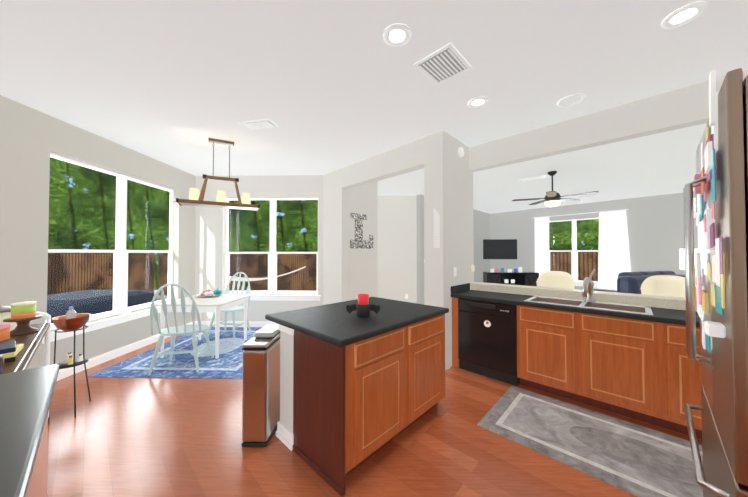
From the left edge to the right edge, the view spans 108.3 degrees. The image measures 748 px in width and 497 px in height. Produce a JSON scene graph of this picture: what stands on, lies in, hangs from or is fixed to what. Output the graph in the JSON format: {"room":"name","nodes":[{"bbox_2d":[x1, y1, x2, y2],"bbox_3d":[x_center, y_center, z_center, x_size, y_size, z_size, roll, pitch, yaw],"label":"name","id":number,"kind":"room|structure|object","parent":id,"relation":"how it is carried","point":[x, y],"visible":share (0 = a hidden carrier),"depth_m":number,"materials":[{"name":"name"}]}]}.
{"room":"kitchen","nodes":[
{"label":"kitchen","id":0,"kind":"room"},
{"bbox_2d":[0,95,195,369],"bbox_3d":[-3.697,-0.021,1.132,0.150,2.950,8.650,0,-1,1],"label":"wall","id":1,"kind":"structure","parent":0,"point":[31,139],"depth_m":2.94,"materials":[{"name":"grey paint"}]},
{"bbox_2d":[42,306,159,343],"bbox_3d":[-3.583,0.994,3.904,0.135,0.104,2.010,0,-1,1],"label":"sill","id":2,"kind":"structure","parent":1,"relation":"attached to","point":[96,325],"depth_m":3.55,"materials":[{"name":"white wood"}]},
{"bbox_2d":[123,308,131,313],"bbox_3d":[-3.562,0.908,3.921,0.104,0.065,0.122,0,-1,1],"label":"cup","id":3,"kind":"object","parent":2,"relation":"on","point":[127,311],"visible":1,"depth_m":3.88,"materials":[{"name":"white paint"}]},
{"bbox_2d":[47,153,173,329],"bbox_3d":[-3.669,-0.064,3.924,0.062,2.010,1.910,0,-1,1],"label":"window","id":4,"kind":"structure","parent":1,"relation":"in","point":[120,281],"depth_m":3.89,"materials":[{"name":"white plastic"}]},
{"bbox_2d":[56,321,192,380],"bbox_3d":[-3.614,1.399,1.131,0.016,0.110,8.300,0,-1,1],"label":"baseboard","id":5,"kind":"structure","parent":1,"relation":"attached to","point":[94,361],"depth_m":3.62,"materials":[{"name":"white wood"}]},
{"bbox_2d":[194,175,322,320],"bbox_3d":[-2.248,0.050,5.346,2.530,2.950,0.150,0,-1,1],"label":"wall","id":6,"kind":"structure","parent":0,"point":[210,233],"depth_m":5.29,"materials":[{"name":"grey paint"}]},
{"bbox_2d":[195,321,277,326],"bbox_3d":[-2.250,1.468,5.239,2.530,0.110,0.016,0,-1,1],"label":"baseboard","id":7,"kind":"structure","parent":6,"relation":"attached to","point":[256,323],"depth_m":5.24,"materials":[{"name":"white wood"}]},
{"bbox_2d":[225,198,317,293],"bbox_3d":[-2.020,-0.050,5.386,1.883,1.910,0.062,0,-1,1],"label":"nook window","id":8,"kind":"structure","parent":6,"relation":"in","point":[272,253],"depth_m":5.37,"materials":[{"name":"white plastic"}]},
{"bbox_2d":[250,295,320,300],"bbox_3d":[-2.022,0.957,5.282,1.983,0.104,0.135,0,-1,1],"label":"sill","id":9,"kind":"structure","parent":6,"relation":"attached to","point":[286,297],"depth_m":5.22,"materials":[{"name":"white wood"}]},
{"bbox_2d":[348,181,377,300],"bbox_3d":[-0.236,0.047,5.205,0.738,2.950,0.120,1,-1,-43],"label":"wall","id":10,"kind":"structure","parent":0,"point":[363,269],"depth_m":5.18,"materials":[{"name":"grey paint"}]},
{"bbox_2d":[350,213,372,248],"bbox_3d":[-0.226,-0.324,5.122,0.570,0.650,0.021,1,-1,-44],"label":"letter sign","id":11,"kind":"object","parent":10,"relation":"attached to","point":[358,242],"visible":0.98,"depth_m":5.07,"materials":[{"name":"grey wood"}]},
{"bbox_2d":[0,0,747,213],"bbox_3d":[4.343,-1.485,3.598,16.100,0.060,13.947,0,-1,1],"label":"ceiling","id":12,"kind":"structure","parent":0,"point":[327,86],"depth_m":2.33,"materials":[{"name":"white paint"}]},
{"bbox_2d":[174,138,262,210],"bbox_3d":[-2.057,-1.003,3.643,1.037,0.898,0.280,1,-1,-28],"label":"chandelier","id":13,"kind":"object","parent":12,"relation":"hanging from","point":[196,197],"visible":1,"depth_m":3.59,"materials":[{"name":"brown wood"}]},
{"bbox_2d":[237,118,278,130],"bbox_3d":[-1.361,-1.454,3.185,0.420,0.016,0.210,0,-1,13],"label":"ceiling vent","id":14,"kind":"object","parent":12,"relation":"in","point":[260,124],"visible":1,"depth_m":3.16,"materials":[{"name":"white metal"}]},
{"bbox_2d":[383,23,410,46],"bbox_3d":[0.161,-1.478,1.879,0.195,0.012,0.195,0,-1,1],"label":"recessed light","id":15,"kind":"object","parent":12,"relation":"in","point":[397,35],"visible":1,"depth_m":1.87,"materials":[{"name":"white plastic"}]},
{"bbox_2d":[413,43,471,84],"bbox_3d":[0.556,-1.471,2.186,0.330,0.016,0.360,-1,-1,43],"label":"ceiling vent","id":16,"kind":"object","parent":12,"relation":"in","point":[444,63],"visible":1,"depth_m":2.16,"materials":[{"name":"white metal"}]},
{"bbox_2d":[468,96,487,107],"bbox_3d":[1.040,-1.464,2.710,0.195,0.012,0.195,0,-1,1],"label":"recessed light","id":17,"kind":"object","parent":12,"relation":"in","point":[479,101],"visible":1,"depth_m":2.70,"materials":[{"name":"white plastic"}]},
{"bbox_2d":[520,175,548,181],"bbox_3d":[3.242,-1.415,5.473,0.500,0.016,0.200,-1,-1,43],"label":"ceiling vent","id":18,"kind":"object","parent":12,"relation":"in","point":[535,178],"visible":1,"depth_m":5.44,"materials":[{"name":"white metal"}]},
{"bbox_2d":[512,171,598,206],"bbox_3d":[3.326,-1.104,5.093,1.317,0.649,1.267,0,-1,1],"label":"ceiling fan","id":19,"kind":"object","parent":12,"relation":"hanging from","point":[552,198],"visible":1,"depth_m":4.99,"materials":[{"name":"brown metal"}]},
{"bbox_2d":[557,93,585,106],"bbox_3d":[1.955,-1.463,2.680,0.236,0.014,0.236,0,-1,1],"label":"ceiling speaker","id":20,"kind":"object","parent":12,"relation":"attached to","point":[572,100],"visible":0.98,"depth_m":2.67,"materials":[{"name":"white plastic"}]},
{"bbox_2d":[661,1,706,28],"bbox_3d":[1.970,-1.480,1.722,0.195,0.012,0.195,0,-1,1],"label":"recessed light","id":21,"kind":"object","parent":12,"relation":"in","point":[685,14],"visible":0.98,"depth_m":1.71,"materials":[{"name":"white plastic"}]},
{"bbox_2d":[47,327,701,496],"bbox_3d":[4.343,1.525,3.548,16.100,0.060,13.947,0,-1,1],"label":"floor","id":22,"kind":"structure","parent":0,"point":[145,437],"depth_m":1.94,"materials":[{"name":"laminate"}]},
{"bbox_2d":[0,301,50,424],"bbox_3d":[-2.328,0.923,1.585,1.564,1.076,0.461,-1,-1,43],"label":"bar cart","id":23,"kind":"object","parent":22,"relation":"on","point":[21,337],"visible":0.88,"depth_m":1.92,"materials":[{"name":"brown wood"}]},
{"bbox_2d":[0,364,58,496],"bbox_3d":[-0.503,0.972,-0.133,3.340,0.920,0.685,-1,-1,43],"label":"countertop","id":24,"kind":"structure","parent":22,"relation":"on","point":[26,398],"depth_m":0.87,"materials":[{"name":"grey stone"}]},
{"bbox_2d":[52,307,90,416],"bbox_3d":[-2.752,1.006,2.484,0.303,0.943,0.295,0,-1,1],"label":"stand","id":25,"kind":"object","parent":22,"relation":"on","point":[70,320],"visible":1,"depth_m":2.43,"materials":[{"name":"black metal"},{"name":"brown wood"}]},
{"bbox_2d":[87,327,261,378],"bbox_3d":[-2.369,1.500,4.134,1.850,0.009,2.070,0,-1,1],"label":"area rug","id":26,"kind":"object","parent":22,"relation":"on","point":[227,363],"visible":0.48,"depth_m":3.52,"materials":[{"name":"blue fabric"}]},
{"bbox_2d":[148,283,213,375],"bbox_3d":[-2.403,0.948,3.392,0.568,1.075,0.550,0,-1,-11],"label":"chair","id":27,"kind":"object","parent":26,"relation":"on","point":[193,329],"visible":1,"depth_m":3.25,"materials":[{"name":"grey paint"}]},
{"bbox_2d":[155,294,251,358],"bbox_3d":[-2.496,1.123,4.058,0.900,0.740,0.900,0,-1,1],"label":"dining table","id":28,"kind":"object","parent":26,"relation":"on","point":[217,305],"visible":0.77,"depth_m":3.69,"materials":[{"name":"white wood"}]},
{"bbox_2d":[197,289,244,297],"bbox_3d":[-2.378,0.692,4.263,0.766,0.127,0.340,0,-1,1],"label":"decor","id":29,"kind":"object","parent":28,"relation":"on","point":[211,293],"visible":1,"depth_m":4.23,"materials":[{"name":"white ceramic"}]},
{"bbox_2d":[208,272,250,338],"bbox_3d":[-2.542,0.972,4.810,0.544,1.075,0.550,0,-1,7],"label":"chair","id":30,"kind":"object","parent":26,"relation":"on","point":[234,309],"visible":0.75,"depth_m":4.92,"materials":[{"name":"grey paint"}]},
{"bbox_2d":[241,325,279,446],"bbox_3d":[-0.883,1.072,2.207,0.190,0.800,0.420,0,-1,1],"label":"trash can","id":31,"kind":"object","parent":22,"relation":"on","point":[261,388],"visible":0.79,"depth_m":2.00,"materials":[{"name":"silver metal"}]},
{"bbox_2d":[273,317,444,495],"bbox_3d":[-0.047,1.035,2.318,0.792,0.877,1.270,-1,-1,43],"label":"kitchen island","id":32,"kind":"object","parent":22,"relation":"on","point":[355,391],"depth_m":1.86,"materials":[{"name":"brown wood"}]},
{"bbox_2d":[265,297,448,348],"bbox_3d":[-0.105,0.576,2.395,1.000,0.042,1.308,-1,-1,43],"label":"island countertop","id":33,"kind":"structure","parent":32,"relation":"on","point":[331,322],"depth_m":2.11,"materials":[{"name":"black stone"}]},
{"bbox_2d":[346,294,379,317],"bbox_3d":[-0.087,0.463,2.201,0.213,0.175,0.193,-1,-1,43],"label":"candle holder","id":34,"kind":"object","parent":33,"relation":"on","point":[362,307],"visible":0.98,"depth_m":2.17,"materials":[{"name":"black"}]},
{"bbox_2d":[455,297,514,384],"bbox_3d":[1.470,1.055,3.326,0.666,0.872,0.533,-1,-1,43],"label":"dishwasher","id":35,"kind":"object","parent":22,"relation":"on","point":[484,330],"depth_m":3.13,"materials":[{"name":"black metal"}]},
{"bbox_2d":[515,305,574,400],"bbox_3d":[1.907,1.045,2.912,0.529,0.877,0.543,-1,-1,43],"label":"base cabinet","id":36,"kind":"object","parent":22,"relation":"on","point":[544,338],"depth_m":2.72,"materials":[{"name":"brown wood"}]},
{"bbox_2d":[477,386,702,496],"bbox_3d":[1.889,1.462,1.902,1.980,0.008,0.916,-1,-1,43],"label":"area rug","id":37,"kind":"object","parent":22,"relation":"on","point":[636,460],"visible":0.79,"depth_m":2.02,"materials":[{"name":"grey fabric"}]},
{"bbox_2d":[575,313,658,425],"bbox_3d":[2.293,1.039,2.546,0.536,0.877,0.543,-1,-1,43],"label":"base cabinet","id":38,"kind":"object","parent":22,"relation":"on","point":[632,361],"depth_m":2.35,"materials":[{"name":"brown wood"}]},
{"bbox_2d":[451,289,699,328],"bbox_3d":[2.223,0.576,2.605,2.942,0.048,0.567,-1,-1,43],"label":"countertop","id":39,"kind":"structure","parent":38,"relation":"on","point":[664,316],"depth_m":2.56,"materials":[{"name":"stone"}]},
{"bbox_2d":[583,269,594,300],"bbox_3d":[2.199,0.383,2.770,0.100,0.339,0.301,-1,-1,43],"label":"faucet","id":40,"kind":"object","parent":39,"relation":"on","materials":[{"name":"silver metal"}]},
{"bbox_2d":[527,297,654,316],"bbox_3d":[2.112,0.651,2.725,0.964,0.197,0.479,-1,-1,43],"label":"sink","id":41,"kind":"object","parent":39,"relation":"in","point":[619,308],"depth_m":2.72,"materials":[{"name":"silver metal"}]},
{"bbox_2d":[659,325,701,438],"bbox_3d":[2.658,1.033,2.200,0.469,0.877,0.543,-1,-1,43],"label":"base cabinet","id":42,"kind":"object","parent":22,"relation":"on","point":[680,384],"depth_m":2.11,"materials":[{"name":"brown wood"}]},
{"bbox_2d":[683,68,747,496],"bbox_3d":[1.636,0.435,0.840,0.905,2.028,0.866,1,-1,-44],"label":"refrigerator","id":43,"kind":"object","parent":22,"relation":"on","point":[719,300],"visible":1,"depth_m":0.89,"materials":[{"name":"silver metal"}]},
{"bbox_2d":[323,131,449,369],"bbox_3d":[-0.014,0.032,4.324,0.150,2.950,2.663,1,-1,-44],"label":"wall","id":44,"kind":"structure","parent":0,"point":[397,161],"depth_m":4.65,"materials":[{"name":"grey paint"}]},
{"bbox_2d":[432,208,439,247],"bbox_3d":[0.761,-0.258,3.397,0.008,0.500,0.150,1,-1,-44],"label":"sign","id":45,"kind":"object","parent":44,"relation":"attached to","point":[436,222],"visible":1,"depth_m":3.37,"materials":[{"name":"white"}]},
{"bbox_2d":[378,195,424,303],"bbox_3d":[0.503,0.080,7.160,2.835,2.950,0.120,0,-1,1],"label":"wall","id":46,"kind":"structure","parent":0,"point":[397,247],"depth_m":7.10,"materials":[{"name":"grey paint"}]},
{"bbox_2d":[424,130,473,366],"bbox_3d":[1.053,0.022,3.719,0.270,2.950,0.880,-1,-1,43],"label":"wall","id":47,"kind":"structure","parent":0,"point":[461,223],"depth_m":3.48,"materials":[{"name":"grey paint"}]},
{"bbox_2d":[451,283,469,292],"bbox_3d":[1.159,0.529,3.607,0.020,0.092,0.535,-1,-1,43],"label":"backsplash","id":48,"kind":"structure","parent":47,"relation":"attached to","point":[458,288],"depth_m":3.54,"materials":[{"name":"black stone"}]},
{"bbox_2d":[458,147,463,156],"bbox_3d":[1.183,-1.304,3.654,0.038,0.132,0.132,-1,-1,43],"label":"smoke detector","id":49,"kind":"object","parent":47,"relation":"attached to","point":[460,151],"visible":1,"depth_m":3.63,"materials":[{"name":"white plastic"}]},
{"bbox_2d":[416,194,490,303],"bbox_3d":[2.856,0.108,8.787,0.120,2.950,4.950,-1,-1,43],"label":"wall","id":50,"kind":"structure","parent":0,"point":[481,225],"depth_m":9.39,"materials":[{"name":"grey paint"}]},
{"bbox_2d":[483,239,516,258],"bbox_3d":[4.247,0.028,9.104,1.100,0.670,0.098,0,-1,1],"label":"television","id":51,"kind":"object","parent":50,"relation":"attached to","point":[499,248],"visible":1,"depth_m":9.08,"materials":[{"name":"black"}]},
{"bbox_2d":[470,282,696,310],"bbox_3d":[3.175,0.966,2.222,4.843,1.012,0.210,-1,-1,43],"label":"wall","id":52,"kind":"structure","parent":0,"point":[668,302],"depth_m":2.90,"materials":[{"name":"grey paint"}]},
{"bbox_2d":[490,191,697,289],"bbox_3d":[8.014,0.070,6.566,0.150,2.950,10.950,1,-1,-41],"label":"wall","id":53,"kind":"structure","parent":0,"point":[655,226],"depth_m":7.42,"materials":[{"name":"grey paint"}]},
{"bbox_2d":[549,217,598,283],"bbox_3d":[6.330,0.069,8.541,0.062,1.980,1.460,1,-1,-41],"label":"living room window","id":54,"kind":"structure","parent":53,"relation":"in","point":[574,251],"depth_m":8.52,"materials":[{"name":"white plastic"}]},
{"bbox_2d":[534,209,627,217],"bbox_3d":[6.234,-1.064,8.376,0.020,0.020,2.410,1,-1,-41],"label":"curtain rod","id":55,"kind":"object","parent":53,"relation":"attached to","point":[580,213],"visible":1,"depth_m":8.24,"materials":[{"name":"white paint"}]},
{"bbox_2d":[535,217,548,275],"bbox_3d":[5.611,0.227,9.031,0.083,2.520,0.430,1,-1,-41],"label":"curtain","id":56,"kind":"object","parent":55,"relation":"hanging from","point":[541,245],"visible":0.65,"depth_m":9.04,"materials":[{"name":"white fabric"}]},
{"bbox_2d":[598,210,630,289],"bbox_3d":[6.816,0.204,7.666,0.083,2.520,0.760,1,-1,-41],"label":"curtain","id":57,"kind":"object","parent":55,"relation":"hanging from","point":[613,256],"visible":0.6,"depth_m":7.70,"materials":[{"name":"white fabric"}]},
{"bbox_2d":[575,282,597,287],"bbox_3d":[6.265,1.110,8.466,0.135,0.104,1.560,1,-1,-41],"label":"sill","id":58,"kind":"structure","parent":53,"relation":"attached to","point":[581,284],"depth_m":8.29,"materials":[{"name":"white wood"}]},
{"bbox_2d":[469,70,747,171],"bbox_3d":[3.168,-1.313,2.253,4.843,0.330,0.130,-1,-1,43],"label":"header beam","id":59,"kind":"structure","parent":0,"point":[688,106],"depth_m":2.86,"materials":[{"name":"grey paint"}]},
{"bbox_3d":[7.596,1.501,4.300,12.900,0.012,9.003,-1,-1,43],"label":"floor","id":60,"kind":"structure","parent":0,"visible":0},
{"bbox_2d":[483,267,538,285],"bbox_3d":[4.429,1.085,8.777,1.613,0.971,0.466,0,-1,1],"label":"media console","id":61,"kind":"object","parent":60,"relation":"on","point":[519,277],"visible":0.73,"depth_m":8.63,"materials":[{"name":"black wood"}]},
{"bbox_2d":[536,271,574,288],"bbox_3d":[2.361,0.895,3.542,0.457,1.176,0.456,0,-1,1],"label":"bar stool","id":62,"kind":"object","parent":60,"relation":"on","point":[557,279],"visible":0.27,"depth_m":3.72,"materials":[{"name":"beige fabric"}]},
{"bbox_2d":[594,271,696,293],"bbox_3d":[5.658,0.970,5.782,2.160,0.980,0.960,0,-1,-19],"label":"sofa","id":63,"kind":"object","parent":60,"relation":"on","point":[629,282],"visible":0.17,"depth_m":5.21,"materials":[{"name":"blue fabric"}]},
{"bbox_2d":[640,275,696,296],"bbox_3d":[3.109,0.883,2.833,0.456,1.176,0.456,0,-1,1],"label":"bar stool","id":64,"kind":"object","parent":60,"relation":"on","point":[666,285],"visible":0.21,"depth_m":3.02,"materials":[{"name":"beige fabric"}]},
{"bbox_2d":[679,249,697,269],"bbox_3d":[7.334,0.768,6.261,0.330,1.520,0.330,0,-1,1],"label":"floor lamp","id":65,"kind":"object","parent":60,"relation":"on","point":[682,257],"visible":0.29,"depth_m":6.26,"materials":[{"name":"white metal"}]},
{"label":"outside","id":66,"kind":"structure","parent":0,"visible":0},
{"bbox_2d":[47,157,598,322],"bbox_3d":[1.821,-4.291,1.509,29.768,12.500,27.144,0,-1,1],"label":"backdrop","id":67,"kind":"structure","parent":66,"point":[251,238],"depth_m":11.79,"materials":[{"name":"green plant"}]}
]}

